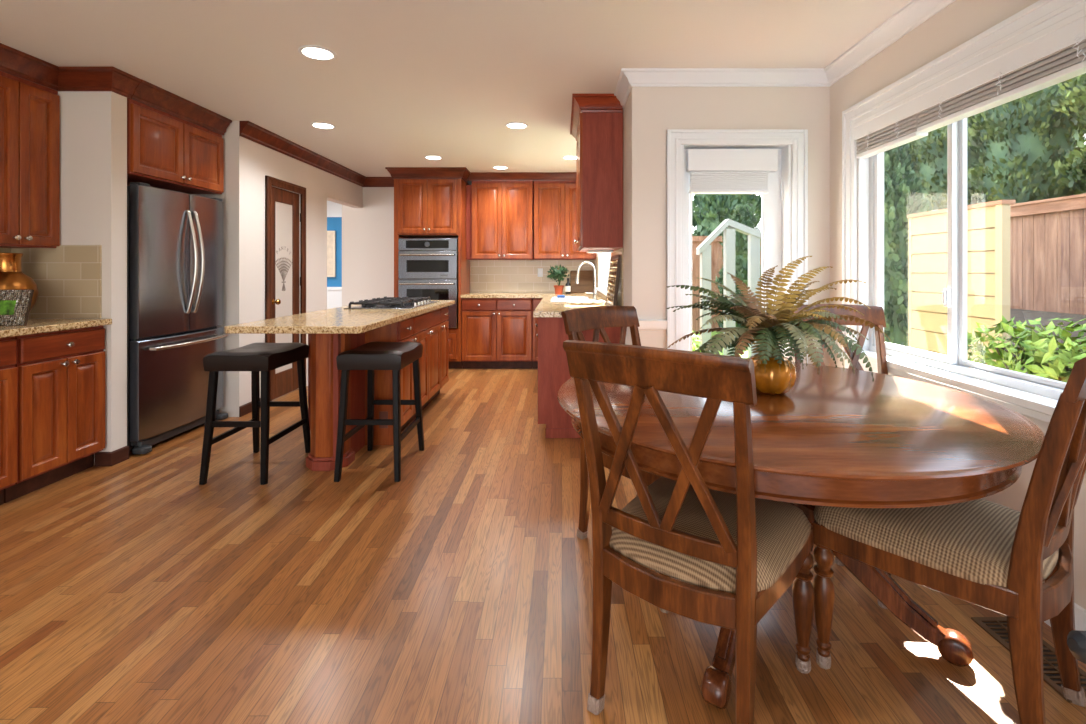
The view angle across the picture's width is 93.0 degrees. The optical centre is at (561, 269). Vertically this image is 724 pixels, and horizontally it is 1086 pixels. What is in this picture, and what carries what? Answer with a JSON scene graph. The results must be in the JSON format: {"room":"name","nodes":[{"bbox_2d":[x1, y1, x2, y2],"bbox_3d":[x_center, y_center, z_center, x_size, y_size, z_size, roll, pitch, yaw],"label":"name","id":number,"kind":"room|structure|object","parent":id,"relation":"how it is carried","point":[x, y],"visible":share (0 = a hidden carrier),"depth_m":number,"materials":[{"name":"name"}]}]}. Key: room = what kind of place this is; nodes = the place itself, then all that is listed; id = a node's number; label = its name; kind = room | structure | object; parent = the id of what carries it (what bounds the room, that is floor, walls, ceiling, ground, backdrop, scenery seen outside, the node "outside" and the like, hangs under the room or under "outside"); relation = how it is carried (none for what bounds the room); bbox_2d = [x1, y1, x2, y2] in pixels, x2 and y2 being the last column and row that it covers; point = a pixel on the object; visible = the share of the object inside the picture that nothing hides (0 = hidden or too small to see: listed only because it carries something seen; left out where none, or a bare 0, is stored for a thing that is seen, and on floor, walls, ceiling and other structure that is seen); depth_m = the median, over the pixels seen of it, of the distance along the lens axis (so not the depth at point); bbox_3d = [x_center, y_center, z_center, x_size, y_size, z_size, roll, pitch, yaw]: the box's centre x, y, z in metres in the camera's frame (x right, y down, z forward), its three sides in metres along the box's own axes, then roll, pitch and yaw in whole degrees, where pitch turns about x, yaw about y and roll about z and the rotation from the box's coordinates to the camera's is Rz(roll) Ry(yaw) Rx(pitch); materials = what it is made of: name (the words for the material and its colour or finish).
{"room":"eat-in kitchen","nodes":[
{"label":"eat-in kitchen","id":0,"kind":"room"},
{"bbox_2d":[28,91,126,465],"bbox_3d":[-3.170,-0.010,3.257,0.740,2.450,0.115,0,0,0],"label":"wall pillar","id":1,"kind":"structure","parent":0,"point":[93,124],"depth_m":3.20,"materials":[{"name":"beige paint"}]},
{"bbox_2d":[95,446,128,465],"bbox_3d":[-2.838,1.173,3.251,0.104,0.085,0.129,0,0,0],"label":"baseboard","id":2,"kind":"structure","parent":1,"relation":"attached to","point":[112,458],"depth_m":3.19,"materials":[{"name":"brown wood"}]},
{"bbox_2d":[193,133,224,412],"bbox_3d":[-3.165,-0.010,3.842,0.750,2.450,1.055,0,0,0],"label":"wall","id":3,"kind":"structure","parent":0,"point":[219,196],"depth_m":4.26,"materials":[{"name":"beige paint"}]},
{"bbox_2d":[0,71,59,247],"bbox_3d":[-3.248,-0.637,2.954,0.339,1.005,0.487,0,0,0],"label":"upper cabinet","id":4,"kind":"object","parent":3,"relation":"attached to","point":[29,111],"visible":1,"depth_m":3.00,"materials":[{"name":"brown wood"}]},
{"bbox_2d":[0,245,101,317],"bbox_3d":[-3.140,0.072,2.700,0.560,0.454,1.000,0,0,0],"label":"backsplash","id":5,"kind":"structure","parent":3,"relation":"attached to","point":[67,278],"depth_m":3.19,"materials":[{"name":"tile"}]},
{"bbox_2d":[58,66,124,91],"bbox_3d":[-2.928,-1.173,3.167,0.405,0.125,0.085,0,0,0],"label":"trim","id":6,"kind":"structure","parent":3,"relation":"attached to","point":[70,78],"depth_m":3.17,"materials":[{"name":"brown wood"}]},
{"bbox_2d":[113,72,140,98],"bbox_3d":[-2.763,-1.173,3.268,0.075,0.125,0.135,0,0,0],"label":"trim","id":7,"kind":"structure","parent":3,"relation":"attached to","point":[126,85],"depth_m":3.27,"materials":[{"name":"brown wood"}]},
{"bbox_2d":[127,98,223,193],"bbox_3d":[-3.064,-0.882,3.788,0.631,0.515,0.905,0,0,0],"label":"upper cabinet","id":8,"kind":"object","parent":3,"relation":"attached to","point":[165,150],"visible":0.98,"depth_m":3.69,"materials":[{"name":"brown wood"}]},
{"bbox_2d":[131,79,231,134],"bbox_3d":[-2.757,-1.173,3.790,0.075,0.125,0.910,0,0,0],"label":"trim","id":9,"kind":"structure","parent":8,"relation":"attached to","point":[146,93],"depth_m":3.70,"materials":[{"name":"brown wood"}]},
{"bbox_2d":[225,121,362,416],"bbox_3d":[-2.730,-0.010,5.580,0.120,2.450,2.640,0,0,0],"label":"wall","id":10,"kind":"structure","parent":0,"point":[247,162],"depth_m":4.46,"materials":[{"name":"beige paint"}]},
{"bbox_2d":[239,402,251,416],"bbox_3d":[-2.663,1.173,4.445,0.014,0.085,0.370,0,0,0],"label":"baseboard","id":11,"kind":"structure","parent":10,"relation":"attached to","point":[244,409],"depth_m":4.32,"materials":[{"name":"brown wood"}]},
{"bbox_2d":[265,175,305,400],"bbox_3d":[-2.663,0.182,4.980,0.105,2.065,0.700,0,0,0],"label":"door","id":12,"kind":"structure","parent":10,"relation":"in","point":[281,206],"depth_m":4.98,"materials":[{"name":"brown wood"}]},
{"bbox_2d":[239,121,393,186],"bbox_3d":[-2.375,-1.173,5.581,0.590,0.125,2.638,0,0,0],"label":"trim","id":13,"kind":"structure","parent":10,"relation":"attached to","point":[248,130],"depth_m":5.26,"materials":[{"name":"brown wood"}]},
{"bbox_2d":[327,217,341,286],"bbox_3d":[-4.525,-0.010,9.350,3.150,2.450,0.100,0,0,0],"label":"wall","id":14,"kind":"structure","parent":0,"point":[333,223],"depth_m":9.30,"materials":[{"name":"blue paint"}]},
{"bbox_2d":[327,231,335,276],"bbox_3d":[-4.530,-0.290,9.270,0.900,0.830,0.040,0,0,0],"label":"wall picture","id":15,"kind":"object","parent":14,"relation":"attached to","point":[331,235],"visible":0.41,"depth_m":9.27,"materials":[{"name":"beige"}]},
{"bbox_2d":[327,233,332,274],"bbox_3d":[-4.530,-0.290,9.275,0.840,0.770,0.010,0,0,0],"label":"print","id":16,"kind":"object","parent":15,"relation":"attached to","point":[329,235],"depth_m":9.27},
{"bbox_2d":[327,287,341,308],"bbox_3d":[-4.550,0.760,9.275,3.100,0.910,0.050,0,0,0],"label":"trim","id":17,"kind":"structure","parent":14,"relation":"attached to","point":[334,294],"depth_m":9.27,"materials":[{"name":"white"}]},
{"bbox_2d":[327,201,341,216],"bbox_3d":[-4.550,-1.095,9.255,3.100,0.280,0.090,0,0,0],"label":"trim","id":18,"kind":"structure","parent":14,"relation":"attached to","point":[334,209],"depth_m":9.25,"materials":[{"name":"white paint"}]},
{"bbox_2d":[342,181,470,306],"bbox_3d":[-1.195,-0.010,6.960,3.510,2.450,0.120,0,0,0],"label":"wall","id":19,"kind":"structure","parent":0,"point":[367,231],"depth_m":6.90,"materials":[{"name":"beige paint"}]},
{"bbox_2d":[466,185,471,259],"bbox_3d":[-1.192,-0.610,6.739,0.069,0.950,0.319,0,0,0],"label":"filler panel","id":20,"kind":"object","parent":19,"relation":"attached to","point":[468,187],"visible":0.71,"depth_m":6.58,"materials":[{"name":"brown wood"}]},
{"bbox_2d":[471,181,533,259],"bbox_3d":[-0.765,-0.650,6.705,0.780,1.030,0.371,0,0,0],"label":"upper cabinet","id":21,"kind":"object","parent":19,"relation":"attached to","point":[502,212],"visible":1,"depth_m":6.55,"materials":[{"name":"brown wood"}]},
{"bbox_2d":[467,172,575,180],"bbox_3d":[-0.394,-1.185,6.540,1.662,0.100,0.060,0,0,0],"label":"trim","id":22,"kind":"structure","parent":21,"relation":"attached to","point":[474,176],"depth_m":6.54,"materials":[{"name":"brown wood"}]},
{"bbox_2d":[534,181,595,259],"bbox_3d":[0.037,-0.650,6.705,0.795,1.030,0.371,0,0,0],"label":"upper cabinet","id":23,"kind":"object","parent":19,"relation":"attached to","point":[554,201],"visible":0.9,"depth_m":6.55,"materials":[{"name":"brown wood"}]},
{"bbox_2d":[0,0,911,200],"bbox_3d":[-2.200,-1.285,3.500,8.000,0.100,13.400,0,0,0],"label":"ceiling","id":24,"kind":"structure","parent":0,"point":[408,81],"depth_m":2.90,"materials":[{"name":"white paint"}]},
{"bbox_2d":[298,45,336,60],"bbox_3d":[-1.390,-1.231,2.930,0.200,0.008,0.200,0,0,0],"label":"recessed light","id":25,"kind":"object","parent":24,"relation":"in","point":[319,53],"visible":1,"depth_m":2.92,"materials":[{"name":"white"}]},
{"bbox_2d":[310,122,335,128],"bbox_3d":[-2.040,-1.231,4.400,0.200,0.008,0.200,0,0,0],"label":"recessed light","id":26,"kind":"object","parent":24,"relation":"in","point":[321,125],"visible":1,"depth_m":4.39,"materials":[{"name":"white"}]},
{"bbox_2d":[424,155,442,159],"bbox_3d":[-1.410,-1.231,5.650,0.200,0.008,0.200,0,0,0],"label":"recessed light","id":27,"kind":"object","parent":24,"relation":"in","point":[431,157],"visible":1,"depth_m":5.64,"materials":[{"name":"white"}]},
{"bbox_2d":[492,166,508,169],"bbox_3d":[-0.740,-1.231,6.200,0.200,0.008,0.200,0,0,0],"label":"recessed light","id":28,"kind":"object","parent":24,"relation":"in","point":[494,167],"visible":1,"depth_m":6.19,"materials":[{"name":"white"}]},
{"bbox_2d":[505,122,528,128],"bbox_3d":[-0.385,-1.231,4.400,0.200,0.008,0.200,0,0,0],"label":"recessed light","id":29,"kind":"object","parent":24,"relation":"in","point":[512,125],"visible":1,"depth_m":4.39,"materials":[{"name":"white"}]},
{"bbox_2d":[562,155,575,159],"bbox_3d":[0.100,-1.231,5.650,0.200,0.008,0.200,0,0,0],"label":"recessed light","id":30,"kind":"object","parent":24,"relation":"in","point":[570,157],"visible":0.8,"depth_m":5.64,"materials":[{"name":"white"}]},
{"bbox_2d":[0,368,1085,723],"bbox_3d":[-2.200,1.240,3.500,8.000,0.050,13.400,0,0,0],"label":"floor","id":31,"kind":"structure","parent":0,"point":[134,590],"depth_m":1.85,"materials":[{"name":"brown wood"}]},
{"bbox_2d":[0,336,16,504],"bbox_3d":[-3.104,0.777,2.420,0.631,0.875,0.510,0,0,0],"label":"base cabinet","id":32,"kind":"object","parent":31,"relation":"on","point":[8,345],"visible":0.97,"depth_m":2.62,"materials":[{"name":"brown wood"}]},
{"bbox_2d":[0,319,111,337],"bbox_3d":[-3.105,0.320,2.669,0.630,0.038,1.058,0,0,0],"label":"countertop","id":33,"kind":"structure","parent":32,"relation":"on","point":[34,326],"depth_m":2.88,"materials":[{"name":"stone"}]},
{"bbox_2d":[0,289,33,325],"bbox_3d":[-3.009,0.205,2.797,0.200,0.197,0.066,0,0,-9],"label":"picture frame","id":34,"kind":"object","parent":33,"relation":"on","point":[15,305],"visible":0.99,"depth_m":2.80,"materials":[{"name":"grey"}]},
{"bbox_2d":[0,300,17,314],"bbox_3d":[-3.010,0.205,2.800,0.090,0.079,0.023,0,0,-9],"label":"picture","id":35,"kind":"object","parent":34,"relation":"attached to","point":[7,307],"depth_m":2.80},
{"bbox_2d":[0,253,38,310],"bbox_3d":[-3.230,0.101,3.000,0.254,0.400,0.254,0,0,0],"label":"brass vase","id":36,"kind":"object","parent":33,"relation":"on","point":[12,277],"visible":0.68,"depth_m":2.97,"materials":[{"name":"brown metal"}]},
{"bbox_2d":[4,326,104,502],"bbox_3d":[-3.104,0.777,2.938,0.631,0.875,0.505,0,0,0],"label":"base cabinet","id":37,"kind":"object","parent":31,"relation":"on","point":[61,374],"visible":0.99,"depth_m":2.90,"materials":[{"name":"brown wood"}]},
{"bbox_2d":[127,182,227,453],"bbox_3d":[-3.014,0.316,3.788,0.732,1.782,0.855,0,0,0],"label":"refrigerator","id":38,"kind":"object","parent":31,"relation":"on","point":[175,238],"visible":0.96,"depth_m":3.59,"materials":[{"name":"grey metal"}]},
{"bbox_2d":[199,342,310,484],"bbox_3d":[-1.865,0.846,3.180,0.378,0.742,0.542,0,0,0],"label":"bar stool","id":39,"kind":"object","parent":31,"relation":"on","point":[254,357],"visible":0.99,"depth_m":2.97,"materials":[{"name":"black wood"}]},
{"bbox_2d":[224,300,454,470],"bbox_3d":[-1.440,0.758,3.945,0.740,0.914,2.410,0,0,0],"label":"kitchen island","id":40,"kind":"object","parent":31,"relation":"on","point":[331,332],"visible":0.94,"depth_m":3.46,"materials":[{"name":"brown wood"}]},
{"bbox_2d":[224,300,454,333],"bbox_3d":[-1.440,0.320,3.945,0.740,0.038,2.410,0,0,0],"label":"island countertop","id":41,"kind":"structure","parent":40,"relation":"on","point":[339,320],"depth_m":3.01,"materials":[{"name":"stone"}]},
{"bbox_2d":[344,296,437,308],"bbox_3d":[-1.420,0.274,4.400,0.520,0.054,0.880,0,0,0],"label":"gas cooktop","id":42,"kind":"object","parent":41,"relation":"in","point":[407,302],"visible":1,"depth_m":4.17,"materials":[{"name":"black metal"}]},
{"bbox_2d":[379,412,387,427],"bbox_3d":[-1.235,1.038,3.565,0.060,0.115,0.006,0,0,0],"label":"outlet plate","id":43,"kind":"object","parent":40,"relation":"attached to","point":[382,415],"depth_m":3.56,"materials":[{"name":"brown"}]},
{"bbox_2d":[334,342,423,481],"bbox_3d":[-1.120,0.846,3.220,0.378,0.742,0.542,0,0,0],"label":"bar stool","id":44,"kind":"object","parent":31,"relation":"on","point":[371,356],"visible":1,"depth_m":3.00,"materials":[{"name":"black wood"}]},
{"bbox_2d":[385,167,470,368],"bbox_3d":[-1.640,-0.010,6.542,0.970,2.450,0.697,0,0,0],"label":"tall cabinet","id":45,"kind":"object","parent":31,"relation":"on","point":[430,202],"visible":0.55,"depth_m":6.26,"materials":[{"name":"brown wood"}]},
{"bbox_2d":[398,238,457,327],"bbox_3d":[-1.630,0.160,6.485,0.710,1.090,0.590,0,0,0],"label":"double wall oven","id":46,"kind":"object","parent":45,"relation":"in","point":[427,267],"visible":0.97,"depth_m":6.25,"materials":[{"name":"silver metal"}]},
{"bbox_2d":[462,298,532,368],"bbox_3d":[-0.795,0.777,6.545,0.860,0.875,0.631,0,0,0],"label":"base cabinet","id":47,"kind":"object","parent":31,"relation":"on","point":[496,332],"visible":0.98,"depth_m":6.26,"materials":[{"name":"brown wood"}]},
{"bbox_2d":[532,298,542,368],"bbox_3d":[-0.275,0.777,6.529,0.170,0.875,0.601,0,0,0],"label":"base cabinet","id":48,"kind":"object","parent":31,"relation":"on","point":[535,301],"visible":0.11,"depth_m":6.27,"materials":[{"name":"brown wood"}]},
{"bbox_2d":[538,317,620,437],"bbox_3d":[0.132,0.777,3.733,0.613,0.875,0.030,0,0,0],"label":"end panel","id":49,"kind":"object","parent":31,"relation":"on","point":[553,369],"visible":0.4,"depth_m":3.73,"materials":[{"name":"brown wood"}]},
{"bbox_2d":[561,306,661,538],"bbox_3d":[0.390,0.700,2.314,0.527,1.040,0.704,0,0,-41],"label":"dining chair","id":50,"kind":"object","parent":31,"relation":"on","point":[577,320],"visible":0.15,"depth_m":2.43,"materials":[{"name":"brown wood"}]},
{"bbox_2d":[576,527,587,538],"bbox_3d":[0.092,1.198,2.345,0.036,0.044,0.049,0,0,-41],"label":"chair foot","id":51,"kind":"object","parent":50,"relation":"on","point":[582,532],"depth_m":2.33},
{"bbox_2d":[563,340,814,723],"bbox_3d":[0.390,0.700,1.482,0.527,1.040,0.704,0,0,37],"label":"dining chair","id":52,"kind":"object","parent":31,"relation":"on","point":[733,557],"visible":0.98,"depth_m":1.29,"materials":[{"name":"brown wood"}]},
{"bbox_2d":[587,693,604,714],"bbox_3d":[0.095,1.198,1.428,0.036,0.044,0.049,0,0,37],"label":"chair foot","id":53,"kind":"object","parent":52,"relation":"on","point":[596,701],"depth_m":1.41,"materials":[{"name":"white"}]},
{"bbox_2d":[795,654,810,673],"bbox_3d":[0.734,1.197,1.568,0.041,0.036,0.041,0,0,-31],"label":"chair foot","id":54,"kind":"object","parent":52,"relation":"on","point":[803,663],"depth_m":1.55,"materials":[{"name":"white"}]},
{"bbox_2d":[557,362,1044,708],"bbox_3d":[0.750,0.835,1.915,1.536,0.759,1.536,0,0,0],"label":"dining table","id":55,"kind":"object","parent":31,"relation":"on","point":[838,437],"visible":0.54,"depth_m":1.42,"materials":[{"name":"brown wood"}]},
{"bbox_2d":[666,256,889,394],"bbox_3d":[0.790,0.198,1.901,0.813,0.513,0.539,0,0,12],"label":"potted fern","id":56,"kind":"object","parent":55,"relation":"on","point":[775,373],"visible":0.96,"depth_m":1.84,"materials":[{"name":"green plant"}]},
{"bbox_2d":[749,355,796,394],"bbox_3d":[0.775,0.388,1.920,0.185,0.134,0.179,0,0,0],"label":"pot","id":57,"kind":"object","parent":56,"relation":"attached to","point":[771,378],"depth_m":1.85,"materials":[{"name":"gold metal"}]},
{"bbox_2d":[790,304,887,565],"bbox_3d":[1.394,0.700,2.392,0.527,1.040,0.704,0,0,3],"label":"dining chair","id":58,"kind":"object","parent":31,"relation":"on","point":[875,315],"visible":0.07,"depth_m":2.66,"materials":[{"name":"brown wood"}]},
{"bbox_2d":[835,557,843,565],"bbox_3d":[1.153,1.197,2.131,0.041,0.036,0.041,0,0,26],"label":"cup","id":59,"kind":"object","parent":58,"relation":"on","point":[837,561],"depth_m":2.12,"materials":[{"name":"brown wood"}]},
{"bbox_2d":[812,357,1085,723],"bbox_3d":[1.157,0.700,1.509,0.527,1.040,0.704,0,0,-38],"label":"dining chair","id":60,"kind":"object","parent":31,"relation":"on","point":[983,553],"visible":0.81,"depth_m":1.32,"materials":[{"name":"brown wood"}]},
{"bbox_2d":[816,651,830,668],"bbox_3d":[0.805,1.197,1.585,0.041,0.036,0.041,0,0,-15],"label":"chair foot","id":61,"kind":"object","parent":60,"relation":"on","point":[823,658],"depth_m":1.57,"materials":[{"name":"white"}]},
{"bbox_2d":[878,600,886,608],"bbox_3d":[1.166,1.197,1.864,0.041,0.036,0.041,0,0,30],"label":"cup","id":62,"kind":"object","parent":60,"relation":"on","point":[880,604],"depth_m":1.85,"materials":[{"name":"brown wood"}]},
{"bbox_2d":[1061,685,1085,706],"bbox_3d":[1.446,1.198,1.455,0.036,0.044,0.049,0,0,-38],"label":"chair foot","id":63,"kind":"object","parent":60,"relation":"on","point":[1075,693],"depth_m":1.44,"materials":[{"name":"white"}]},
{"bbox_2d":[971,617,1085,702],"bbox_3d":[1.500,1.212,1.620,0.150,0.006,0.350,0,0,0],"label":"floor vent","id":64,"kind":"object","parent":31,"relation":"in","point":[996,627],"visible":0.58,"depth_m":1.64,"materials":[{"name":"brown metal"}]},
{"bbox_2d":[1067,630,1085,663],"bbox_3d":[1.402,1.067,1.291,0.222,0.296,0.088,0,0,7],"label":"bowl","id":65,"kind":"object","parent":31,"relation":"on","point":[1076,639],"visible":1,"depth_m":1.30,"materials":[{"name":"metal"}]},
{"bbox_3d":[0.110,0.777,3.975,0.631,0.875,0.450,0,0,0],"label":"base cabinet","id":66,"kind":"object","parent":31,"relation":"on","visible":0},
{"bbox_2d":[461,292,606,316],"bbox_3d":[-0.395,0.320,5.295,1.667,0.038,3.209,0,0,0],"label":"countertop","id":67,"kind":"structure","parent":66,"relation":"on","point":[545,308],"depth_m":5.85,"materials":[{"name":"stone"}]},
{"bbox_2d":[547,265,568,293],"bbox_3d":[-0.050,0.111,6.509,0.295,0.379,0.266,0,0,0],"label":"potted plant","id":68,"kind":"object","parent":67,"relation":"on","point":[556,274],"visible":1,"depth_m":6.46,"materials":[{"name":"green plant"}]},
{"bbox_2d":[565,278,570,293],"bbox_3d":[0.075,0.201,6.450,0.066,0.200,0.065,0,0,0],"label":"soap bottle","id":69,"kind":"object","parent":67,"relation":"on","point":[567,285],"visible":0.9,"depth_m":6.42,"materials":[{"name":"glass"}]},
{"bbox_2d":[550,297,589,301],"bbox_3d":[0.085,0.403,5.250,0.390,0.220,0.840,0,0,0],"label":"sink","id":70,"kind":"object","parent":67,"relation":"in","point":[553,299],"visible":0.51,"depth_m":5.64,"materials":[{"name":"white ceramic"}]},
{"bbox_2d":[570,271,592,292],"bbox_3d":[0.262,0.153,6.826,0.300,0.293,0.089,0,0,0],"label":"cutting board","id":71,"kind":"object","parent":67,"relation":"on","point":[585,284],"visible":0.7,"depth_m":6.81,"materials":[{"name":"brown wood"}]},
{"bbox_2d":[567,300,604,303],"bbox_3d":[0.210,0.285,4.560,0.339,0.035,0.220,0,0,0],"label":"dish towel","id":72,"kind":"object","parent":67,"relation":"on","point":[569,301],"visible":1,"depth_m":4.46,"materials":[{"name":"white fabric"}]},
{"bbox_2d":[575,261,597,299],"bbox_3d":[0.245,0.105,5.132,0.231,0.392,0.096,0,0,0],"label":"faucet","id":73,"kind":"object","parent":67,"relation":"on","point":[594,293],"visible":0.95,"depth_m":5.14,"materials":[{"name":"silver metal"}]},
{"bbox_2d":[606,255,620,305],"bbox_3d":[0.406,0.095,4.100,0.066,0.410,0.640,0,0,0],"label":"decorative tray","id":74,"kind":"object","parent":67,"relation":"on","point":[615,262],"visible":0.99,"depth_m":3.98,"materials":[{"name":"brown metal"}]},
{"bbox_2d":[596,94,629,344],"bbox_3d":[0.500,-0.010,5.125,0.120,2.450,3.550,0,0,0],"label":"wall","id":75,"kind":"structure","parent":0,"point":[626,111],"depth_m":3.51,"materials":[{"name":"beige paint"}]},
{"bbox_2d":[470,248,622,305],"bbox_3d":[-0.394,0.067,5.295,1.668,0.464,3.210,0,0,0],"label":"backsplash","id":76,"kind":"structure","parent":75,"relation":"attached to","point":[485,275],"depth_m":6.89,"materials":[{"name":"tile"}]},
{"bbox_2d":[538,268,542,276],"bbox_3d":[-0.290,0.035,6.886,0.070,0.114,0.006,0,0,0],"label":"outlet plate","id":77,"kind":"object","parent":76,"relation":"attached to","point":[540,270],"visible":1,"depth_m":6.88,"materials":[{"name":"white plastic"}]},
{"bbox_2d":[570,94,622,252],"bbox_3d":[0.255,-0.689,4.120,0.363,1.092,1.030,0,0,0],"label":"upper cabinet","id":78,"kind":"object","parent":75,"relation":"attached to","point":[596,126],"visible":0.99,"depth_m":3.68,"materials":[{"name":"brown wood"}]},
{"bbox_2d":[587,250,612,252],"bbox_3d":[0.308,-0.151,4.235,0.200,0.016,0.250,0,0,0],"label":"light","id":79,"kind":"object","parent":78,"relation":"attached to","point":[588,251],"depth_m":4.11,"materials":[{"name":"white"}]},
{"bbox_2d":[596,253,610,294],"bbox_3d":[0.480,-0.323,5.375,0.140,1.125,1.690,0,0,0],"label":"window","id":80,"kind":"structure","parent":75,"relation":"in","point":[605,257],"depth_m":6.17,"materials":[{"name":"white glass"}]},
{"bbox_2d":[630,87,829,365],"bbox_3d":[1.060,-0.010,3.290,1.240,2.450,0.120,0,0,0],"label":"wall","id":81,"kind":"structure","parent":0,"point":[653,110],"depth_m":3.23,"materials":[{"name":"beige paint"}]},
{"bbox_2d":[638,319,666,329],"bbox_3d":[0.547,0.343,3.217,0.215,0.065,0.026,0,0,0],"label":"trim","id":82,"kind":"structure","parent":81,"relation":"attached to","point":[645,324],"depth_m":3.21,"materials":[{"name":"white"}]},
{"bbox_2d":[667,129,807,363],"bbox_3d":[1.093,0.170,3.286,0.875,2.090,0.168,0,0,0],"label":"door","id":83,"kind":"structure","parent":81,"relation":"in","point":[699,161],"depth_m":3.24,"materials":[{"name":"white wood"}]},
{"bbox_2d":[830,0,1085,609],"bbox_3d":[1.740,-0.010,0.075,0.120,2.450,6.550,0,0,0],"label":"wall","id":84,"kind":"structure","parent":0,"point":[960,21],"depth_m":2.40,"materials":[{"name":"beige paint"}]},
{"bbox_2d":[614,0,955,108],"bbox_3d":[1.022,-1.192,0.265,1.315,0.085,6.930,0,0,0],"label":"trim","id":85,"kind":"structure","parent":84,"relation":"attached to","point":[915,13],"depth_m":3.16,"materials":[{"name":"white wood"}]},
{"bbox_2d":[838,0,1085,433],"bbox_3d":[1.715,-0.160,1.740,0.170,1.550,2.620,0,0,0],"label":"window","id":86,"kind":"structure","parent":84,"relation":"in","point":[1042,45],"depth_m":2.28,"materials":[{"name":"white"}]},
{"bbox_2d":[1043,582,1085,630],"bbox_3d":[1.672,1.153,0.015,0.016,0.125,6.430,0,0,0],"label":"baseboard","id":87,"kind":"structure","parent":84,"relation":"attached to","point":[1080,613],"depth_m":1.66,"materials":[{"name":"white"}]},
{"label":"outside","id":88,"kind":"structure","parent":0,"visible":0},
{"bbox_2d":[692,331,747,357],"bbox_3d":[15.280,1.465,14.000,29.440,0.200,52.000,0,0,0],"label":"ground","id":89,"kind":"structure","parent":88,"point":[745,355],"depth_m":9.44,"materials":[{"name":"green plant"}]},
{"bbox_2d":[692,329,700,351],"bbox_3d":[1.125,0.925,5.199,0.644,0.952,1.191,0,0,0],"label":"bush","id":90,"kind":"object","parent":89,"relation":"on","point":[697,337],"visible":0.07,"depth_m":4.88,"materials":[{"name":"green plant"}]},
{"bbox_2d":[692,194,760,235],"bbox_3d":[4.296,-1.789,13.580,2.456,6.308,2.447,0,0,24],"label":"evergreen tree","id":91,"kind":"object","parent":89,"relation":"on","point":[709,211],"visible":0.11,"depth_m":12.97,"materials":[{"name":"green plant"}]},
{"bbox_2d":[692,236,760,330],"bbox_3d":[3.800,0.305,11.490,3.200,2.120,0.080,0,0,0],"label":"wooden fence","id":92,"kind":"object","parent":89,"relation":"on","point":[716,248],"visible":0.09,"depth_m":11.50,"materials":[{"name":"brown wood"}]},
{"bbox_2d":[696,219,760,357],"bbox_3d":[2.575,0.290,7.970,0.950,2.150,0.180,0,0,0],"label":"garden arbor","id":93,"kind":"object","parent":89,"relation":"on","point":[754,235],"visible":0.61,"depth_m":7.90,"materials":[{"name":"grey paint"}]},
{"bbox_2d":[714,204,760,337],"bbox_3d":[3.557,0.024,10.200,0.959,2.682,0.968,0,0,-34],"label":"evergreen tree","id":94,"kind":"object","parent":89,"relation":"on","point":[741,214],"visible":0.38,"depth_m":9.97,"materials":[{"name":"green plant"}]},
{"bbox_2d":[884,144,928,346],"bbox_3d":[3.279,-0.015,5.093,0.719,2.760,0.720,0,0,0],"label":"evergreen tree","id":95,"kind":"object","parent":89,"relation":"on","point":[903,194],"visible":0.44,"depth_m":4.93,"materials":[{"name":"green plant"}]},
{"bbox_2d":[907,119,980,211],"bbox_3d":[6.604,-2.263,8.710,1.785,6.156,1.771,0,0,0],"label":"evergreen tree","id":96,"kind":"object","parent":89,"relation":"on","point":[930,151],"visible":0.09,"depth_m":8.43,"materials":[{"name":"green plant"}]},
{"bbox_2d":[907,200,1015,364],"bbox_3d":[3.210,0.430,4.210,0.100,1.870,1.020,0,0,0],"label":"siding","id":97,"kind":"object","parent":89,"relation":"on","point":[988,223],"visible":0.41,"depth_m":4.03,"materials":[{"name":"beige wood"}]},
{"bbox_2d":[1010,308,1085,373],"bbox_3d":[4.450,0.895,1.000,3.100,0.960,14.000,0,0,0],"label":"planting bed","id":98,"kind":"object","parent":89,"relation":"on","point":[1023,315],"visible":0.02,"depth_m":5.40,"materials":[{"name":"soil"}]},
{"bbox_2d":[933,193,1085,314],"bbox_3d":[5.478,-0.100,3.506,0.165,1.530,17.011,0,0,0],"label":"wooden fence","id":99,"kind":"object","parent":98,"relation":"on","point":[1048,236],"visible":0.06,"depth_m":5.79,"materials":[{"name":"brown wood"}]},
{"bbox_2d":[967,315,1085,382],"bbox_3d":[2.749,0.558,2.748,0.638,0.626,1.519,0,0,0],"label":"bush","id":100,"kind":"object","parent":98,"relation":"on","point":[1048,362],"visible":0.55,"depth_m":2.90,"materials":[{"name":"green plant"}]},
{"bbox_2d":[967,81,1085,204],"bbox_3d":[6.494,-2.016,7.198,1.754,5.662,1.734,0,0,21],"label":"evergreen tree","id":101,"kind":"object","parent":98,"relation":"on","point":[1019,141],"visible":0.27,"depth_m":6.82,"materials":[{"name":"green plant"}]},
{"bbox_2d":[1051,73,1085,194],"bbox_3d":[6.589,-1.765,5.715,1.751,5.160,1.756,0,0,-35],"label":"evergreen tree","id":102,"kind":"object","parent":89,"relation":"on","point":[1077,95],"visible":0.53,"depth_m":6.04,"materials":[{"name":"green plant"}]},
{"bbox_3d":[-3.480,-0.010,0.000,0.120,2.450,6.400,0,0,0],"label":"wall","id":103,"kind":"structure","parent":0,"visible":0},
{"bbox_3d":[-3.248,-0.637,2.450,0.339,1.005,0.500,0,0,0],"label":"upper cabinet","id":104,"kind":"object","parent":103,"relation":"attached to","visible":0},
{"bbox_2d":[0,43,58,90],"bbox_3d":[-3.092,-1.173,2.700,0.075,0.125,1.000,0,0,0],"label":"trim","id":105,"kind":"structure","parent":104,"relation":"attached to","point":[17,63],"depth_m":2.98,"materials":[{"name":"brown wood"}]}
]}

